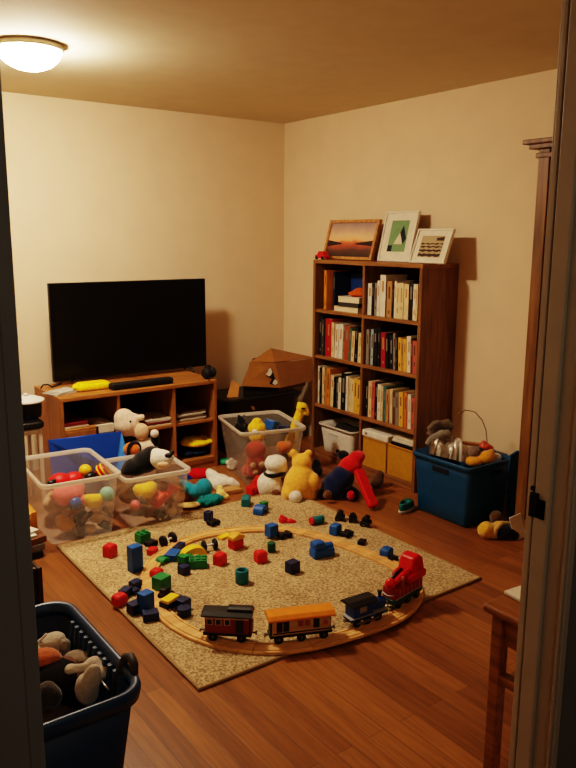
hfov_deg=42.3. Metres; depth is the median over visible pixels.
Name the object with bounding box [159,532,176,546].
wheel axle
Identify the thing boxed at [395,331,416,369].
book
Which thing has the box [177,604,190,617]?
block
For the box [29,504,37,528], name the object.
cardboard box
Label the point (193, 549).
block
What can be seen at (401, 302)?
book
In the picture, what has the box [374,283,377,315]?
book
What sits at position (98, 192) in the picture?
wall
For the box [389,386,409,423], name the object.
book
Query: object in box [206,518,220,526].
toy vehicle
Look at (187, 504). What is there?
felt leaf
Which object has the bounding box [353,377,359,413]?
book
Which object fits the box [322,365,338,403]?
book
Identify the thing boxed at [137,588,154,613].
block
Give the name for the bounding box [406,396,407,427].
book
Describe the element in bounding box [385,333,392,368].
book
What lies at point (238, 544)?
block
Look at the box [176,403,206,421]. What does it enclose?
pile
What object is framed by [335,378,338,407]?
book
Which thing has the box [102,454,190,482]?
tub
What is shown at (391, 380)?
book
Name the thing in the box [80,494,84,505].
ball
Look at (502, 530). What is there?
plush toy
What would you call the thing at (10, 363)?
trim
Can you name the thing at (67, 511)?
block
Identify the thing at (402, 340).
book
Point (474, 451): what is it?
toy
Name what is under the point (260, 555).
block
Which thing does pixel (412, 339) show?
book
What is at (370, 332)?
book
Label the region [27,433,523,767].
floor
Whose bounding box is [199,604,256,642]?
toy caboose
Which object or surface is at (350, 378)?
book
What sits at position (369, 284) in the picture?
book
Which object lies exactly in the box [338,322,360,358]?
book
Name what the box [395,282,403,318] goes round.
book
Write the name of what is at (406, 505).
shoe
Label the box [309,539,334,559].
block
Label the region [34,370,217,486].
tv console
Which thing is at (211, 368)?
ear cup
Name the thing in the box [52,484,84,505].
toy
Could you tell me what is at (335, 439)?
storage box
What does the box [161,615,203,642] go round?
track piece
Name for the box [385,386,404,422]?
book
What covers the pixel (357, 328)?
book
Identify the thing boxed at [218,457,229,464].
dish
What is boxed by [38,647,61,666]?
stuffed toy
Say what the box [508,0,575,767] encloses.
trim
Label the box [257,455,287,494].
plush dog
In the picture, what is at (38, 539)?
pile
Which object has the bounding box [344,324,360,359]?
book
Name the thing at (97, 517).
egg
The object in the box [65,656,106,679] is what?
toy
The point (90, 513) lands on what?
toy rattle
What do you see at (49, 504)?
toy
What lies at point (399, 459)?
box
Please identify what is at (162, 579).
block
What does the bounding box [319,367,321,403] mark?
book
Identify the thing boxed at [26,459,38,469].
baseboard
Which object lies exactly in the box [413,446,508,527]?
storage bin
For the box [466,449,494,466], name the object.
toy
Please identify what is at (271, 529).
block
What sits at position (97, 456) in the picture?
tub
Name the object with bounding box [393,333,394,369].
book
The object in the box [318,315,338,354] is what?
book
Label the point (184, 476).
cushion
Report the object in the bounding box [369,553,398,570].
track piece
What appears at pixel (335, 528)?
block
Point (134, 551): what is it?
block
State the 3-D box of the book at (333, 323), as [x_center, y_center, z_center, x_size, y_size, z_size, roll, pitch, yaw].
[0.384,-0.316,5.225,0.183,0.242,0.029,-8,14,-35]
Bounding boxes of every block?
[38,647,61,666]
[62,506,77,516]
[97,519,110,528]
[102,542,117,557]
[111,592,127,606]
[118,585,132,596]
[126,598,139,615]
[127,543,142,573]
[128,578,141,587]
[132,586,139,595]
[134,529,150,543]
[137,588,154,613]
[142,607,158,622]
[147,546,157,555]
[149,567,163,576]
[151,572,170,591]
[154,509,165,518]
[155,555,169,564]
[159,593,182,609]
[160,593,179,604]
[164,548,181,561]
[167,483,178,492]
[172,541,185,548]
[176,595,190,608]
[177,553,191,563]
[177,563,190,575]
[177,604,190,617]
[180,544,206,555]
[189,554,206,568]
[204,510,212,521]
[213,551,226,566]
[217,533,228,539]
[227,531,244,541]
[228,539,243,550]
[235,567,248,584]
[241,494,250,506]
[247,486,255,494]
[253,504,267,515]
[254,549,267,563]
[260,501,267,506]
[264,418,279,429]
[265,522,277,537]
[267,541,275,552]
[285,558,299,574]
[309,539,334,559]
[329,522,341,535]
[357,538,366,545]
[379,546,392,556]
[388,555,397,560]
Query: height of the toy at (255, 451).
0.247 m
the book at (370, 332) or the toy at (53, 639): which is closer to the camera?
the toy at (53, 639)
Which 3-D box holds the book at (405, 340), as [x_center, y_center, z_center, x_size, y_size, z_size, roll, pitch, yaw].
[0.794,-0.186,4.667,0.172,0.207,0.034,-8,14,-35]
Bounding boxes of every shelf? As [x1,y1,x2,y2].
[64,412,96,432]
[113,442,213,479]
[135,412,172,430]
[176,416,212,426]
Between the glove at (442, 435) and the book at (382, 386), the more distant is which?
the book at (382, 386)
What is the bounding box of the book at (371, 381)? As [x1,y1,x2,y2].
[368,378,390,417]
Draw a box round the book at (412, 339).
[410,338,416,372]
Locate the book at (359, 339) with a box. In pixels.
[357,333,360,362]
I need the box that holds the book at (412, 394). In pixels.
[407,393,414,429]
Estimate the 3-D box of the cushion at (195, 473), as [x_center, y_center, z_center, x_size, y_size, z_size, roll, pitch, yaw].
[-0.600,0.597,4.950,0.163,0.080,0.119,0,11,0]
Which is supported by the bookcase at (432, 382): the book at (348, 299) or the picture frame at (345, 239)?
the picture frame at (345, 239)
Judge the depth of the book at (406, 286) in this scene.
4.56 m
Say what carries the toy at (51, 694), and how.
in the laundry basket
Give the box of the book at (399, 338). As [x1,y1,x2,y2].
[398,337,406,370]
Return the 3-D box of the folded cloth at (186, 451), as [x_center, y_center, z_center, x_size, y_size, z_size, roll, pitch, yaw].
[-0.664,0.452,5.223,0.261,0.074,0.233,-7,13,-32]
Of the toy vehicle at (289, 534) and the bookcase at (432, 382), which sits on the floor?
the bookcase at (432, 382)
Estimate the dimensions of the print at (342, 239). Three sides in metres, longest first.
0.476 x 0.238 x 0.003 m
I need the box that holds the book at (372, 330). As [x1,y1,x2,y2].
[370,329,373,364]
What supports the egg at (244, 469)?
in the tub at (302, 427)
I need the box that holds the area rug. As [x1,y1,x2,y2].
[57,494,481,690]
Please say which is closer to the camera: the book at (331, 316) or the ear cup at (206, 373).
the ear cup at (206, 373)
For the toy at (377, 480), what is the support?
on the floor
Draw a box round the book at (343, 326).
[342,326,344,358]
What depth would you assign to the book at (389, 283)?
4.67 m
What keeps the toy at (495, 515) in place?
on the floor
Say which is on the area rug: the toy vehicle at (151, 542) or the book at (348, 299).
the toy vehicle at (151, 542)
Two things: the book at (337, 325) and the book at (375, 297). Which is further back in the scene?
the book at (337, 325)
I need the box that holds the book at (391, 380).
[374,379,395,419]
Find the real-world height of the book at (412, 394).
0.220 m
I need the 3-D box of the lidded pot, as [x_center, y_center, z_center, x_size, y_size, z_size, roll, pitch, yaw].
[-1.535,0.124,4.372,0.208,0.145,0.208,-8,14,-35]
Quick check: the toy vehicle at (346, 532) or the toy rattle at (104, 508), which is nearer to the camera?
the toy vehicle at (346, 532)
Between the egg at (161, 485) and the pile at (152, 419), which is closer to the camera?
the egg at (161, 485)
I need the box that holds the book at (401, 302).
[399,282,408,318]
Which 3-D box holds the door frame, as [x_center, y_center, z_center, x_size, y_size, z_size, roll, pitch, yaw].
[1.583,-0.140,3.570,0.370,2.035,0.980,-8,14,-35]
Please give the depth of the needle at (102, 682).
2.01 m
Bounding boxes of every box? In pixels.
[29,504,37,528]
[227,348,311,409]
[319,417,358,454]
[363,436,390,472]
[387,443,412,481]
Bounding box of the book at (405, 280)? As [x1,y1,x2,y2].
[394,280,413,317]
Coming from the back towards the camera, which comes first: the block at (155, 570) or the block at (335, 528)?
the block at (335, 528)
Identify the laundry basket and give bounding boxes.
[35,601,140,767]
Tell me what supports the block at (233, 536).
on the block at (238, 544)
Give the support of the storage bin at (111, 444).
on the floor
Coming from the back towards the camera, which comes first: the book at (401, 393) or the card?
the book at (401, 393)
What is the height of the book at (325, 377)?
0.209 m
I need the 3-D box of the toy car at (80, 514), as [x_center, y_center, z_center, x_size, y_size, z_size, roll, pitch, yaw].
[-1.100,0.700,3.933,0.074,0.067,0.042,-10,15,-41]
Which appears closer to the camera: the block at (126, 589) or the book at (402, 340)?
the block at (126, 589)
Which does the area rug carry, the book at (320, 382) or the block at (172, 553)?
the block at (172, 553)
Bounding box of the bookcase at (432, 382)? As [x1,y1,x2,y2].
[311,259,458,492]
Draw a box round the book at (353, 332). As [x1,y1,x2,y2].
[351,331,354,361]
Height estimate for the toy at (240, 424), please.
0.137 m
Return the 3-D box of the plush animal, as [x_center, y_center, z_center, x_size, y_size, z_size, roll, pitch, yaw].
[-0.769,0.432,4.183,0.337,0.183,0.166,4,12,16]
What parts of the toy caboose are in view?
door, railing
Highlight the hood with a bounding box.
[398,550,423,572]
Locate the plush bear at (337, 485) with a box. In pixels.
[317,450,364,500]
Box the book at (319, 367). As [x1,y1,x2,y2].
[318,364,337,402]
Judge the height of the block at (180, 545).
0.024 m
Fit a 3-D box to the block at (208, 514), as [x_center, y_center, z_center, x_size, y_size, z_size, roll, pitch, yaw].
[-0.441,0.733,4.136,0.040,0.055,0.040,7,13,30]
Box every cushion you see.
[178,473,192,479]
[188,468,206,478]
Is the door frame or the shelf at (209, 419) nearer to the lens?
the door frame
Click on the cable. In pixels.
(60, 382)
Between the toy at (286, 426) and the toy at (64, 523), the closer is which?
the toy at (64, 523)
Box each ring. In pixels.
[72,524,84,536]
[138,496,148,503]
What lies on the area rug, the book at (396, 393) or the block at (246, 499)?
the block at (246, 499)
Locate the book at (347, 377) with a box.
[345,374,359,410]
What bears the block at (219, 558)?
on the area rug
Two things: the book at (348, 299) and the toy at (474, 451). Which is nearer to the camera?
the toy at (474, 451)
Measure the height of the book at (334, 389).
0.215 m
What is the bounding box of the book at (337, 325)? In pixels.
[334,322,354,357]
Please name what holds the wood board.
on the floor
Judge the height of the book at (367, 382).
0.239 m
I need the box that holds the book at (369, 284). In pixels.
[367,283,371,314]
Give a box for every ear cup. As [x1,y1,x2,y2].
[201,368,211,378]
[208,366,216,376]
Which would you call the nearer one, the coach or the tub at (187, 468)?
the coach
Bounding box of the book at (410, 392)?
[403,391,414,427]
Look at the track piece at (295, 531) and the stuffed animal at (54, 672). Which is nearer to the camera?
the stuffed animal at (54, 672)
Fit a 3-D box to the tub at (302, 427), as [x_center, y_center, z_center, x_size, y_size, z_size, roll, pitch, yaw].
[-0.181,0.424,4.966,0.456,0.370,0.526,-4,12,-22]
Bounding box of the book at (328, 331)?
[325,317,351,356]
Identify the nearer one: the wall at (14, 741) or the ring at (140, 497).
the wall at (14, 741)
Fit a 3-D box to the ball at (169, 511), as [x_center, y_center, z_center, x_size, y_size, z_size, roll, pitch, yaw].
[-0.657,0.713,4.184,0.064,0.064,0.063,-8,14,-35]
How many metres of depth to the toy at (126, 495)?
4.24 m
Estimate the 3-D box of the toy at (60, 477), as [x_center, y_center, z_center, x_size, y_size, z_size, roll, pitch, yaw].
[-1.210,0.555,4.079,0.188,0.143,0.132,-8,14,-35]
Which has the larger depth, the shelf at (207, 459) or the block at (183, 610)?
the shelf at (207, 459)
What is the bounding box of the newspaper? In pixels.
[42,387,77,395]
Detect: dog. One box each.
[114,409,159,483]
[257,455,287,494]
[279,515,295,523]
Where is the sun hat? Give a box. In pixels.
[348,288,361,296]
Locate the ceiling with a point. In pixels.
(275, 61)
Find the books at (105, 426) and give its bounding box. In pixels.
[85,416,113,433]
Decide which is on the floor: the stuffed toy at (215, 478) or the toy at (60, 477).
the stuffed toy at (215, 478)
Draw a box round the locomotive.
[340,589,388,627]
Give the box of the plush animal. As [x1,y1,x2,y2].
[120,446,173,475]
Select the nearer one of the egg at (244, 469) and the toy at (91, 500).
the toy at (91, 500)
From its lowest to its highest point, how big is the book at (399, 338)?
0.210 m
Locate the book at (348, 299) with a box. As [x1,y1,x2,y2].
[338,295,361,303]
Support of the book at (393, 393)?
on the bookcase at (432, 382)
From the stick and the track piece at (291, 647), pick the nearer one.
the track piece at (291, 647)
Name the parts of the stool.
leg, leg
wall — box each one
[0,337,575,767]
[2,92,283,455]
[283,69,556,488]
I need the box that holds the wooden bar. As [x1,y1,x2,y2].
[462,441,479,446]
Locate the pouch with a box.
[72,380,109,391]
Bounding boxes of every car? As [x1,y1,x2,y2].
[73,509,86,523]
[150,490,171,508]
[315,251,329,259]
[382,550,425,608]
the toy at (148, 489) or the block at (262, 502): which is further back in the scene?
the block at (262, 502)
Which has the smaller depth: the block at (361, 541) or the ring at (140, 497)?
the block at (361, 541)
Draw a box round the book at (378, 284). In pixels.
[377,281,379,315]
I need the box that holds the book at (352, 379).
[350,378,353,412]
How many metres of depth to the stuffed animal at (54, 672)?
2.10 m
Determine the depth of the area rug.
3.48 m
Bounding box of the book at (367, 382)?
[365,378,383,416]
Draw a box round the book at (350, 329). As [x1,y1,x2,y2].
[348,328,354,360]
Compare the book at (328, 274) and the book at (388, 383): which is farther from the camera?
the book at (328, 274)
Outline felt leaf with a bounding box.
[177,502,200,507]
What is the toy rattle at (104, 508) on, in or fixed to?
in the tub at (97, 456)
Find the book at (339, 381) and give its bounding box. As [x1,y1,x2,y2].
[338,377,340,408]
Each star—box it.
[164,496,174,507]
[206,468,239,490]
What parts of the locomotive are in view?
pane, rod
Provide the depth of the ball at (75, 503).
3.87 m
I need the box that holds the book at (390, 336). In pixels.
[389,335,392,368]
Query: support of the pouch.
on the tv console
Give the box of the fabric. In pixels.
[429,436,470,462]
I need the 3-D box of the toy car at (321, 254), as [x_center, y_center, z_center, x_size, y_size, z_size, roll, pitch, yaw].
[0.240,-0.902,5.224,0.059,0.056,0.108,-8,14,-35]
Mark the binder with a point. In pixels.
(382, 433)
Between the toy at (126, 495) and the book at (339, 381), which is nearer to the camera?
the toy at (126, 495)
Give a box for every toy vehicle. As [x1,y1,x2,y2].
[144,538,157,546]
[157,586,173,597]
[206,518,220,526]
[277,530,292,539]
[335,509,344,520]
[340,529,353,537]
[349,512,356,522]
[360,514,371,526]
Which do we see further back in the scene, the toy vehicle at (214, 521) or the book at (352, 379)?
the book at (352, 379)
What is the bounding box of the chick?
[248,418,265,441]
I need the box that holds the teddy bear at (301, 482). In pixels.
[281,449,319,502]
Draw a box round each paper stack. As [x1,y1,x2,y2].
[65,424,88,429]
[391,433,412,450]
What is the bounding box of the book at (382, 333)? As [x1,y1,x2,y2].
[381,330,405,367]
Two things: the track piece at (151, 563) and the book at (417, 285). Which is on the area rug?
the track piece at (151, 563)
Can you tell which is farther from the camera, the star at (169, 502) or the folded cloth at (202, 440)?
the folded cloth at (202, 440)
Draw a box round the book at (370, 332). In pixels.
[369,332,370,364]
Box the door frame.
[515,137,552,528]
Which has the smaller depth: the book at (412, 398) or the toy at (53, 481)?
the toy at (53, 481)
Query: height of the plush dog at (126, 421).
0.618 m
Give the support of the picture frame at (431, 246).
on the bookcase at (432, 382)
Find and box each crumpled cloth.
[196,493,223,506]
[246,475,259,493]
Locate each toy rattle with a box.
[78,511,92,526]
[102,506,113,517]
[144,512,158,519]
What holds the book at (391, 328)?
on the bookcase at (432, 382)
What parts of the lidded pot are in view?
pot, lid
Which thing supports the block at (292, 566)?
on the area rug
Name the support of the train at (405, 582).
on the track piece at (406, 610)
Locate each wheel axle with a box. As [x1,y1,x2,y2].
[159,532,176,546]
[201,538,217,550]
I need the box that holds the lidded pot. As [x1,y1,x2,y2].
[22,393,44,419]
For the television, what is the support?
on the tv console
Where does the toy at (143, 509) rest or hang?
in the tub at (187, 468)
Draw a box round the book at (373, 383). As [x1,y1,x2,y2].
[371,379,389,418]
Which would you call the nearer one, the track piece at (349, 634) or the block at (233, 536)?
the track piece at (349, 634)
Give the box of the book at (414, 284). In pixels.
[412,284,415,320]
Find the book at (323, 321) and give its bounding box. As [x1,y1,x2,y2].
[321,319,325,355]
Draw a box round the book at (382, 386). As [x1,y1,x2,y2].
[380,383,403,420]
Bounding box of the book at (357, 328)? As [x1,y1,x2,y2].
[354,325,360,361]
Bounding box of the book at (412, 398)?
[411,397,414,429]
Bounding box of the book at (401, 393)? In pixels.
[399,389,414,426]
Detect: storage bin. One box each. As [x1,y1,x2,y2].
[48,431,126,494]
[217,386,300,453]
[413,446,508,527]
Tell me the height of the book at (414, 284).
0.220 m
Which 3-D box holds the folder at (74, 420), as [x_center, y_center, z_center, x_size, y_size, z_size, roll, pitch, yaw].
[-1.349,0.230,4.636,0.148,0.019,0.185,-8,14,-35]
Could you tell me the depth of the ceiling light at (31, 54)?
3.37 m
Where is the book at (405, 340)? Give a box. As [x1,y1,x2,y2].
[403,338,406,371]
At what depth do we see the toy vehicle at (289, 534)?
3.90 m
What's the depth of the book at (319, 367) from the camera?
5.35 m
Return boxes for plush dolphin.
[178,478,212,497]
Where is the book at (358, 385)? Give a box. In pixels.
[356,379,359,414]
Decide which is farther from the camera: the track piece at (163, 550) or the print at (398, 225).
the print at (398, 225)
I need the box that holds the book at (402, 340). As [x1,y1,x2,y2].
[401,338,405,370]
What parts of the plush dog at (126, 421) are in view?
black arm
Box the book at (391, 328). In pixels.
[377,326,400,366]
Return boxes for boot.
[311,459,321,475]
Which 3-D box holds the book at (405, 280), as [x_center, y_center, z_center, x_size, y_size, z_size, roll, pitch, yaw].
[0.728,-0.533,4.680,0.151,0.231,0.019,-8,14,-35]
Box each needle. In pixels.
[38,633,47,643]
[101,679,109,690]
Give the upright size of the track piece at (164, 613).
0.012 m
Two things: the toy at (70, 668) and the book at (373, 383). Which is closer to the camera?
the toy at (70, 668)
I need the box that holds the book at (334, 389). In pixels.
[333,376,340,407]
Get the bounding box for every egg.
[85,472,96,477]
[90,511,103,522]
[157,481,167,490]
[242,464,247,475]
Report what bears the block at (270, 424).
in the tub at (302, 427)
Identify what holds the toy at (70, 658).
in the laundry basket
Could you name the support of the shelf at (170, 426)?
attached to the tv console
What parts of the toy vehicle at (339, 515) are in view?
tank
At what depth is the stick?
4.25 m
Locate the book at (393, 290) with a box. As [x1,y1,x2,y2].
[392,284,394,317]
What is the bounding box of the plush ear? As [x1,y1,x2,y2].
[75,664,100,705]
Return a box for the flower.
[225,458,236,469]
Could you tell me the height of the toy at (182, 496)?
0.097 m
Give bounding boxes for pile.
[30,527,46,558]
[138,411,170,427]
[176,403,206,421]
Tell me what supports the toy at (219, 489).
on the floor
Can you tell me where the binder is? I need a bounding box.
[362,426,405,442]
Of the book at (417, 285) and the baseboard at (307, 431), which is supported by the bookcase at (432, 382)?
the book at (417, 285)
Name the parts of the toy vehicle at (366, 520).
tank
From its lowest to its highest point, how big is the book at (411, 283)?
0.236 m
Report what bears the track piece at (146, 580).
on the area rug
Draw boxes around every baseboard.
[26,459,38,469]
[300,422,506,504]
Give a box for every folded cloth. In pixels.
[177,445,209,456]
[179,435,211,446]
[335,423,358,431]
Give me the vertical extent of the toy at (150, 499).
0.116 m
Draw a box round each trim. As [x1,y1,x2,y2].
[0,72,45,767]
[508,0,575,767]
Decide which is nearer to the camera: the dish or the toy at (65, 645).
the toy at (65, 645)
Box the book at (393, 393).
[392,390,405,424]
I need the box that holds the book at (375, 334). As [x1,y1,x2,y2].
[373,326,389,365]
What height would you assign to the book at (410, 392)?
0.223 m
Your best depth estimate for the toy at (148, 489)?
4.04 m
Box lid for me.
[506,451,518,521]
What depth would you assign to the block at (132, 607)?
3.10 m
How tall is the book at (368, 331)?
0.231 m
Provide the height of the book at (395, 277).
0.262 m
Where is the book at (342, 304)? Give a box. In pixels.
[338,302,361,307]
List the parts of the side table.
leg, rail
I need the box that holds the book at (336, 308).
[334,305,361,313]
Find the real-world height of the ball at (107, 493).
0.080 m
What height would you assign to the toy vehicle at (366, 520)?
0.057 m
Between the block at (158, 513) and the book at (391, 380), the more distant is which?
the book at (391, 380)
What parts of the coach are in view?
door, pane, pane, pane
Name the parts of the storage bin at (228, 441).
lid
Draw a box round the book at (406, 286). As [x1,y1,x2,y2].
[403,284,408,319]
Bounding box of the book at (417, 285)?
[414,284,418,320]
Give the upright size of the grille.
0.028 m
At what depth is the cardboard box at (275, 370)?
5.62 m
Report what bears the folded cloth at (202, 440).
on the folded cloth at (186, 451)
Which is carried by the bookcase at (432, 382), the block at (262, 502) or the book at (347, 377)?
the book at (347, 377)
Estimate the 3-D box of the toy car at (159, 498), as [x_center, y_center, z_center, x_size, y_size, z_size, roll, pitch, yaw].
[-0.702,0.637,4.135,0.062,0.086,0.120,10,15,41]
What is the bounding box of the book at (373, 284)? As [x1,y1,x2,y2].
[371,282,377,315]
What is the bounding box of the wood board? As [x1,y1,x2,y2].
[223,485,241,493]
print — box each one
[326,223,376,256]
[388,220,409,251]
[417,236,445,257]
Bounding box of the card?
[509,513,524,538]
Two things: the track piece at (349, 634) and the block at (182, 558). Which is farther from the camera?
the block at (182, 558)
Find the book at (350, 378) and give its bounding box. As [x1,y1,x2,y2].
[348,376,359,411]
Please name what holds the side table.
on the floor
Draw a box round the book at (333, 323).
[331,321,353,356]
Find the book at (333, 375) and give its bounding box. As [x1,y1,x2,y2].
[330,373,341,406]
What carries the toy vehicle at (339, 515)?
on the area rug
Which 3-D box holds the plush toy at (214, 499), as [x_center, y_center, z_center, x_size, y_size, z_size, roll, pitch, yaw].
[-0.464,0.690,4.418,0.161,0.076,0.119,0,11,0]
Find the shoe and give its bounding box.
[398,498,413,513]
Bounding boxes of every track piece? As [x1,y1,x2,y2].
[141,553,163,573]
[141,573,158,594]
[154,594,175,621]
[156,537,192,553]
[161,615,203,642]
[185,528,226,542]
[197,635,254,654]
[225,525,264,533]
[253,639,313,654]
[278,526,307,535]
[303,530,343,545]
[307,627,363,650]
[336,540,377,558]
[356,612,404,636]
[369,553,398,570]
[391,594,422,619]
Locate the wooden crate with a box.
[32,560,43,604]
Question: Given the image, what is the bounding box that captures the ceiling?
[0,0,561,123]
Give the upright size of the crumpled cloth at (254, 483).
0.113 m
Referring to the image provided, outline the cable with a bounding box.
[40,382,61,388]
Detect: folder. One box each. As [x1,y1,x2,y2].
[64,415,87,426]
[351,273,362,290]
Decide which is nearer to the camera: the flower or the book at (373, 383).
the book at (373, 383)
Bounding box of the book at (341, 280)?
[333,271,358,309]
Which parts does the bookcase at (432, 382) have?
panel, shelf, shelf, shelf, shelf, panel, panel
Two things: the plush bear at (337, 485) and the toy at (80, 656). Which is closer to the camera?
the toy at (80, 656)
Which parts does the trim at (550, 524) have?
strike plate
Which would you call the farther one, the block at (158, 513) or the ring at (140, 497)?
the block at (158, 513)
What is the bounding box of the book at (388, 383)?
[377,381,401,420]
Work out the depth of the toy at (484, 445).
4.25 m
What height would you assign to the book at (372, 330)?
0.236 m
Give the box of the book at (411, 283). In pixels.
[408,281,418,319]
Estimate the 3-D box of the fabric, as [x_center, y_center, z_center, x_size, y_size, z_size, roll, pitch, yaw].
[0.942,0.377,4.267,0.293,0.159,0.146,0,11,0]
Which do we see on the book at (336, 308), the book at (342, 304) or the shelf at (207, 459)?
the book at (342, 304)
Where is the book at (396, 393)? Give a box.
[395,389,412,425]
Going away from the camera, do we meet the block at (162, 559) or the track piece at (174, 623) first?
the track piece at (174, 623)
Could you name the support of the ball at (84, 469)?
in the tub at (97, 456)
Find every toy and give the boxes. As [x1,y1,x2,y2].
[38,631,65,650]
[40,681,61,709]
[43,493,61,512]
[44,490,63,511]
[47,479,55,483]
[48,471,82,492]
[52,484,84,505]
[55,514,80,531]
[59,638,70,655]
[62,655,83,678]
[64,649,89,663]
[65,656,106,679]
[84,494,102,507]
[84,524,95,533]
[118,484,137,503]
[132,505,147,516]
[133,481,156,498]
[142,483,159,505]
[174,489,193,502]
[216,485,228,498]
[234,415,247,433]
[245,441,265,477]
[273,453,287,463]
[277,424,290,434]
[277,441,291,453]
[285,402,308,460]
[370,470,383,487]
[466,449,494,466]
[467,446,480,456]
[477,521,519,539]
[479,440,493,449]
[489,510,502,522]
[494,453,501,461]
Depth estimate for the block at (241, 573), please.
3.38 m
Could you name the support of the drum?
on the area rug
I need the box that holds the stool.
[23,418,45,504]
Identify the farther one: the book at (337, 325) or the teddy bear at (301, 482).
the book at (337, 325)
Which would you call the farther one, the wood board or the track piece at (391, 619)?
the wood board
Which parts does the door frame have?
cornice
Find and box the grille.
[116,379,170,389]
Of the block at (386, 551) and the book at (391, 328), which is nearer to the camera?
the block at (386, 551)
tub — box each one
[26,448,120,489]
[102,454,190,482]
[218,410,305,435]
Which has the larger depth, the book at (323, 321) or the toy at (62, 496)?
the book at (323, 321)
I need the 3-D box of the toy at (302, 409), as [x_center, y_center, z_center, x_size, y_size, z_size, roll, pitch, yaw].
[0.041,0.317,4.987,0.192,0.397,0.118,-5,12,-24]
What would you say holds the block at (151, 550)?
on the area rug
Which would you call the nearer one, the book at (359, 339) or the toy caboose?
the toy caboose
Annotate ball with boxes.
[69,497,81,509]
[79,464,91,476]
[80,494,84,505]
[95,463,112,480]
[99,487,114,500]
[123,440,141,455]
[130,500,140,509]
[165,505,176,516]
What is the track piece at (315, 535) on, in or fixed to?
on the area rug
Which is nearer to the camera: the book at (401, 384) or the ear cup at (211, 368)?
the book at (401, 384)
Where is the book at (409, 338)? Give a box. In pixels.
[407,335,416,372]
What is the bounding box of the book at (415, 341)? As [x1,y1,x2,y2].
[412,340,416,373]
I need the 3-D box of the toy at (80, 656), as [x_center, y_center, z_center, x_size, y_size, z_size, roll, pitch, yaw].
[-0.616,0.816,2.211,0.117,0.045,0.075,9,14,36]
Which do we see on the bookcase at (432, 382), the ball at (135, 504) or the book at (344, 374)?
the book at (344, 374)
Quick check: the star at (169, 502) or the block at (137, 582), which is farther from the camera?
the star at (169, 502)
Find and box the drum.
[309,515,324,524]
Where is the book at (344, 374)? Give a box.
[340,370,359,410]
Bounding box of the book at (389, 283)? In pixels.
[386,281,394,317]
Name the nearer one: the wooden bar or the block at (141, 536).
the block at (141, 536)
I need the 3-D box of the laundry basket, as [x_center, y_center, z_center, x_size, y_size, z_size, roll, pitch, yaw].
[-0.747,0.951,2.058,0.550,0.453,0.616,-8,14,-35]
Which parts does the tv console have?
panel, cubby panel, panel, panel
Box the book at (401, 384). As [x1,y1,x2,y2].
[383,383,403,421]
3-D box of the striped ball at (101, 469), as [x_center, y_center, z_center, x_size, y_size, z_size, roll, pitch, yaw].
[-1.032,0.492,4.180,0.102,0.103,0.105,-8,14,-35]
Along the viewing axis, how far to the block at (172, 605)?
3.14 m
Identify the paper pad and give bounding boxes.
[504,586,520,601]
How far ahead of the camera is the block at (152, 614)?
3.05 m
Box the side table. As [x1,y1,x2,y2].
[483,594,519,767]
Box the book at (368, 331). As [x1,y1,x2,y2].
[366,329,370,364]
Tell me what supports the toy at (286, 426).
in the tub at (302, 427)
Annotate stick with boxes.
[493,449,507,454]
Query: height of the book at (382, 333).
0.227 m
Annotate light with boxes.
[0,36,63,71]
[259,462,264,467]
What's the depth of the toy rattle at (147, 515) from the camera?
4.09 m
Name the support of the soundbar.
on the tv console
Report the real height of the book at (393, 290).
0.210 m
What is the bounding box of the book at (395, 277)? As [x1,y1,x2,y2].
[379,274,406,316]
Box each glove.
[425,429,450,447]
[426,419,453,435]
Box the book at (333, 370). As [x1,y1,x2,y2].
[326,366,347,405]
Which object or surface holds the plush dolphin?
on the floor
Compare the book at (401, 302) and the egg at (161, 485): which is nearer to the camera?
the egg at (161, 485)
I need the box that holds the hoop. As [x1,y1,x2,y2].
[453,410,486,439]
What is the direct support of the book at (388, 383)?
on the bookcase at (432, 382)
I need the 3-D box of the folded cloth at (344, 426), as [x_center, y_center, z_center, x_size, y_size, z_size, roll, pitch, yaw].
[0.426,0.322,5.273,0.154,0.073,0.253,-9,14,-38]
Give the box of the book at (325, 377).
[324,375,326,404]
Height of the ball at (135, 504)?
0.056 m
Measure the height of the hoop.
0.229 m
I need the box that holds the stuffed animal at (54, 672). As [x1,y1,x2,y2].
[39,657,84,708]
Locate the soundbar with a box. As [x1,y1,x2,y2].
[109,376,172,389]
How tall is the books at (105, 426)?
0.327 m
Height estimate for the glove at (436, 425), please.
0.108 m
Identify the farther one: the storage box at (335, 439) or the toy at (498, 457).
the storage box at (335, 439)
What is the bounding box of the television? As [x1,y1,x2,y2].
[47,278,205,381]
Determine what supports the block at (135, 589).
on the area rug
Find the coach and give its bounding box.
[264,603,335,643]
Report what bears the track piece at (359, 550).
on the area rug
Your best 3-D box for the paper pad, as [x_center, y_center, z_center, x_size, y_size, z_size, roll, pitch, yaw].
[0.689,0.598,2.138,0.120,0.010,0.070,-6,13,-30]
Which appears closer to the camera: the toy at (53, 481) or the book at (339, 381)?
the toy at (53, 481)
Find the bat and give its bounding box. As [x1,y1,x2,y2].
[354,468,377,507]
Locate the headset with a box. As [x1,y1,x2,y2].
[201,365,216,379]
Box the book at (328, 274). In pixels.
[324,270,348,309]
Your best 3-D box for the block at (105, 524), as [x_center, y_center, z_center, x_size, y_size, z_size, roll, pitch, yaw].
[-0.994,0.756,4.024,0.048,0.062,0.067,7,13,30]
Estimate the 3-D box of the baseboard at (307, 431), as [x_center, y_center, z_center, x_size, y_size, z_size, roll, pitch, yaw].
[1.117,0.625,4.708,0.014,0.090,3.920,-8,14,-35]
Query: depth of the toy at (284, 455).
4.85 m
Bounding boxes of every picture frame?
[323,219,382,260]
[377,211,420,261]
[409,228,455,264]

